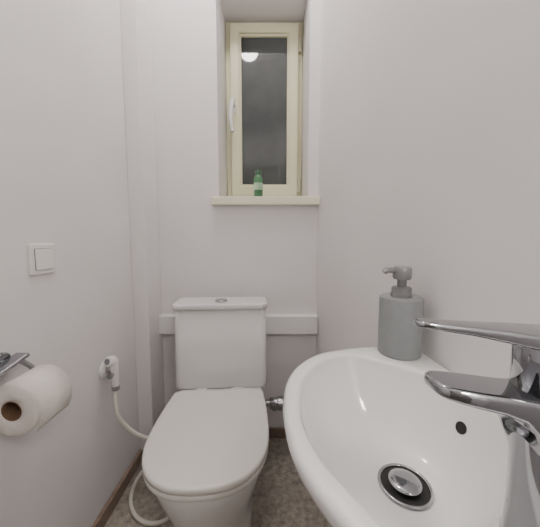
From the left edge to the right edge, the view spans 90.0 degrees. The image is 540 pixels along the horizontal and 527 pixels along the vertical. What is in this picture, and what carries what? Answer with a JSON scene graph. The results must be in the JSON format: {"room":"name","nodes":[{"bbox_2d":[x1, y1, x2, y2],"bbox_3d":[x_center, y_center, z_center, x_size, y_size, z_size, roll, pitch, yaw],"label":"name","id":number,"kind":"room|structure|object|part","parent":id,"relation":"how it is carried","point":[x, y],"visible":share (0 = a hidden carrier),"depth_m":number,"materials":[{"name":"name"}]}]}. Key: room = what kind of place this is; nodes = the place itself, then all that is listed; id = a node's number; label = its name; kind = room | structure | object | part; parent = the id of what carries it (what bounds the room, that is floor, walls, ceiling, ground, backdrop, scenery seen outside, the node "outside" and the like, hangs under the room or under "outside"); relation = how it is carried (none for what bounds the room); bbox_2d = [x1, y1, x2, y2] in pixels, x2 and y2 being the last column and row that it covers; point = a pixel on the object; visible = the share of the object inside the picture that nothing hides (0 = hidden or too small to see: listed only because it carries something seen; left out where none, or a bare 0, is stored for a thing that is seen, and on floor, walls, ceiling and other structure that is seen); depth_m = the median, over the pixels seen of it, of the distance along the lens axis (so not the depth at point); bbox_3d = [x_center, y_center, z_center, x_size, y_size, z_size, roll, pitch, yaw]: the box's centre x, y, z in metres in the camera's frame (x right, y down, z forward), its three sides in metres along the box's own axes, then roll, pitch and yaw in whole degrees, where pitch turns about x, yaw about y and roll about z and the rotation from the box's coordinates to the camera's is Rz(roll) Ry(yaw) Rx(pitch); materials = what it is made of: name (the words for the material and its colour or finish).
{"room":"bathroom","nodes":[
{"label":"bathroom","id":0,"kind":"room"},
{"bbox_2d":[0,0,139,526],"bbox_3d":[-0.661,-0.318,0.365,0.100,2.630,1.883,0,5,0],"label":"wall","id":1,"kind":"structure","parent":0,"point":[64,175],"depth_m":0.82,"materials":[{"name":"paint"}]},
{"bbox_2d":[0,352,34,404],"bbox_3d":[-0.575,0.252,0.612,0.072,0.100,0.146,0,5,0],"label":"toilet paper holder","id":2,"kind":"object","parent":1,"relation":"attached to","point":[7,362],"visible":0.51,"depth_m":0.61,"materials":[{"name":"silver metal"}]},
{"bbox_3d":[-0.607,0.224,0.612,0.008,0.044,0.044,0,5,0],"label":"wall plate","id":3,"kind":"part","parent":2,"relation":"part of","materials":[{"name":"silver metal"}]},
{"bbox_2d":[0,364,71,435],"bbox_3d":[-0.544,0.307,0.617,0.117,0.117,0.097,0,5,0],"label":"toilet paper roll","id":4,"kind":"object","parent":2,"relation":"on","point":[39,394],"visible":1,"depth_m":0.58,"materials":[{"name":"white paper"}]},
{"bbox_2d":[26,244,55,275],"bbox_3d":[-0.605,-0.012,0.721,0.012,0.081,0.081,0,5,0],"label":"light switch","id":5,"kind":"object","parent":1,"relation":"attached to","point":[41,258],"visible":1,"depth_m":0.71,"materials":[{"name":"white plastic"}]},
{"bbox_2d":[91,449,141,526],"bbox_3d":[-0.604,0.971,0.403,0.014,0.055,1.734,0,5,0],"label":"baseboard","id":6,"kind":"structure","parent":1,"relation":"attached to","point":[101,520],"depth_m":1.06,"materials":[{"name":"brown wood"}]},
{"bbox_2d":[98,355,168,525],"bbox_3d":[-0.484,0.625,1.165,0.254,0.612,0.444,0,5,0],"label":"bidet sprayer","id":7,"kind":"object","parent":1,"relation":"attached to","point":[109,368],"visible":0.56,"depth_m":0.99,"materials":[{"name":"white plastic"}]},
{"bbox_3d":[-0.575,0.404,0.973,0.022,0.022,0.017,1,5,11],"label":"valve knob","id":8,"kind":"part","parent":7,"relation":"part of","materials":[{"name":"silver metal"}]},
{"bbox_3d":[-0.569,0.400,0.992,0.032,0.102,0.034,0,5,0],"label":"spray handle","id":9,"kind":"part","parent":7,"relation":"part of","materials":[{"name":"white plastic"}]},
{"bbox_2d":[120,0,164,448],"bbox_3d":[-0.578,-0.393,1.229,0.067,2.630,0.149,0,5,0],"label":"wall","id":10,"kind":"structure","parent":0,"point":[136,27],"depth_m":1.20,"materials":[{"name":"paint"}]},
{"bbox_2d":[104,438,330,526],"bbox_3d":[-0.100,1.019,0.632,1.600,0.080,2.383,0,5,0],"label":"floor","id":11,"kind":"structure","parent":0,"point":[281,499],"depth_m":1.06,"materials":[{"name":"stone"}]},
{"bbox_2d":[142,297,268,526],"bbox_3d":[-0.200,0.562,0.990,0.402,0.769,0.656,0,5,-3],"label":"toilet","id":12,"kind":"object","parent":11,"relation":"on","point":[204,457],"visible":1,"depth_m":0.91,"materials":[{"name":"ceramic"}]},
{"bbox_3d":[-0.194,0.562,0.887,0.378,0.016,0.449,0,5,-3],"label":"seat","id":13,"kind":"part","parent":12,"relation":"part of","materials":[{"name":"white plastic"}]},
{"bbox_3d":[-0.194,0.541,0.885,0.380,0.022,0.451,0,5,-3],"label":"seat lid","id":14,"kind":"part","parent":12,"relation":"part of","materials":[{"name":"white plastic"}]},
{"bbox_3d":[-0.200,0.755,0.997,0.368,0.383,0.619,0,5,-3],"label":"bowl","id":15,"kind":"part","parent":12,"relation":"part of","materials":[{"name":"ceramic"}]},
{"bbox_3d":[-0.215,0.177,1.208,0.402,0.024,0.153,0,5,-3],"label":"cistern lid","id":16,"kind":"part","parent":12,"relation":"part of","materials":[{"name":"ceramic"}]},
{"bbox_2d":[151,0,320,426],"bbox_3d":[-0.189,-0.415,1.478,1.045,2.630,0.350,0,5,0],"label":"wall","id":17,"kind":"structure","parent":0,"point":[206,249],"depth_m":1.32,"materials":[{"name":"paint"}]},
{"bbox_2d":[159,314,317,333],"bbox_3d":[-0.155,0.300,1.341,0.778,0.094,0.046,0,5,0],"label":"trim","id":18,"kind":"structure","parent":17,"relation":"attached to","point":[275,323],"depth_m":1.32,"materials":[{"name":"white paint"}]},
{"bbox_2d":[225,22,302,195],"bbox_3d":[-0.032,-0.836,1.510,0.430,0.994,0.163,0,5,0],"label":"window","id":19,"kind":"structure","parent":17,"relation":"in","point":[264,60],"depth_m":1.51,"materials":[{"name":"beige paint"}]},
{"bbox_3d":[-0.204,-0.800,1.451,0.026,0.178,0.047,4,6,38],"label":"handle","id":20,"kind":"part","parent":19,"relation":"part of","materials":[{"name":"white plastic"}]},
{"bbox_3d":[-0.032,-0.850,1.526,0.274,0.814,0.004,0,5,0],"label":"glass","id":21,"kind":"part","parent":19,"relation":"part of","materials":[{"name":"glass"}]},
{"bbox_2d":[211,196,319,205],"bbox_3d":[-0.021,-0.298,1.291,0.516,0.040,0.044,0,5,0],"label":"window sill","id":22,"kind":"structure","parent":17,"relation":"attached to","point":[215,200],"depth_m":1.27,"materials":[{"name":"beige paint"}]},
{"bbox_2d":[254,170,262,195],"bbox_3d":[-0.057,-0.386,1.317,0.045,0.130,0.045,0,5,0],"label":"glass bottle","id":23,"kind":"object","parent":22,"relation":"on","point":[258,180],"visible":0.86,"depth_m":1.30,"materials":[{"name":"green glass"}]},
{"bbox_2d":[265,396,283,410],"bbox_3d":[0.021,0.656,1.212,0.082,0.062,0.104,0,5,0],"label":"water supply valve","id":24,"kind":"object","parent":17,"relation":"attached to","point":[275,403],"visible":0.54,"depth_m":1.21,"materials":[{"name":"metal"}]},
{"bbox_3d":[0.020,0.654,1.241,0.032,0.032,0.040,0,5,0],"label":"valve knob","id":25,"kind":"part","parent":24,"relation":"part of","materials":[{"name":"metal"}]},
{"bbox_2d":[269,427,285,437],"bbox_3d":[-0.155,0.884,1.409,0.778,0.055,0.012,0,5,0],"label":"baseboard","id":26,"kind":"structure","parent":17,"relation":"attached to","point":[274,432],"depth_m":1.40,"materials":[{"name":"brown wood"}]},
{"bbox_2d":[316,0,539,377],"bbox_3d":[0.355,-0.318,0.365,0.100,2.630,1.896,0,5,-4],"label":"wall","id":27,"kind":"structure","parent":0,"point":[429,116],"depth_m":0.49,"materials":[{"name":"paint"}]},
{"bbox_2d":[283,347,507,526],"bbox_3d":[0.171,0.282,0.331,0.307,0.190,0.465,0,5,0],"label":"basin","id":28,"kind":"object","parent":27,"relation":"attached to","point":[369,441],"visible":0.88,"depth_m":0.38,"materials":[{"name":"ceramic"}]},
{"bbox_2d":[378,266,423,360],"bbox_3d":[0.246,0.088,0.510,0.076,0.165,0.076,0,5,0],"label":"soap dispenser","id":29,"kind":"object","parent":28,"relation":"on","point":[399,338],"visible":0.99,"depth_m":0.48,"materials":[{"name":"grey ceramic"}]},
{"bbox_3d":[0.246,0.035,0.505,0.017,0.021,0.017,0,5,0],"label":"pump stem","id":30,"kind":"part","parent":29,"relation":"part of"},
{"bbox_2d":[413,318,539,526],"bbox_3d":[0.155,0.118,0.180,0.120,0.163,0.050,0,5,0],"label":"tap","id":31,"kind":"object","parent":28,"relation":"on","point":[515,399],"visible":1,"depth_m":0.17,"materials":[{"name":"silver metal"}]},
{"bbox_3d":[0.149,0.045,0.177,0.106,0.017,0.036,0,5,0],"label":"lever","id":32,"kind":"part","parent":31,"relation":"part of","materials":[{"name":"silver metal"}]},
{"bbox_3d":[0.148,0.109,0.180,0.076,0.062,0.042,0,5,0],"label":"spout","id":33,"kind":"part","parent":31,"relation":"part of","materials":[{"name":"silver metal"}]}
]}

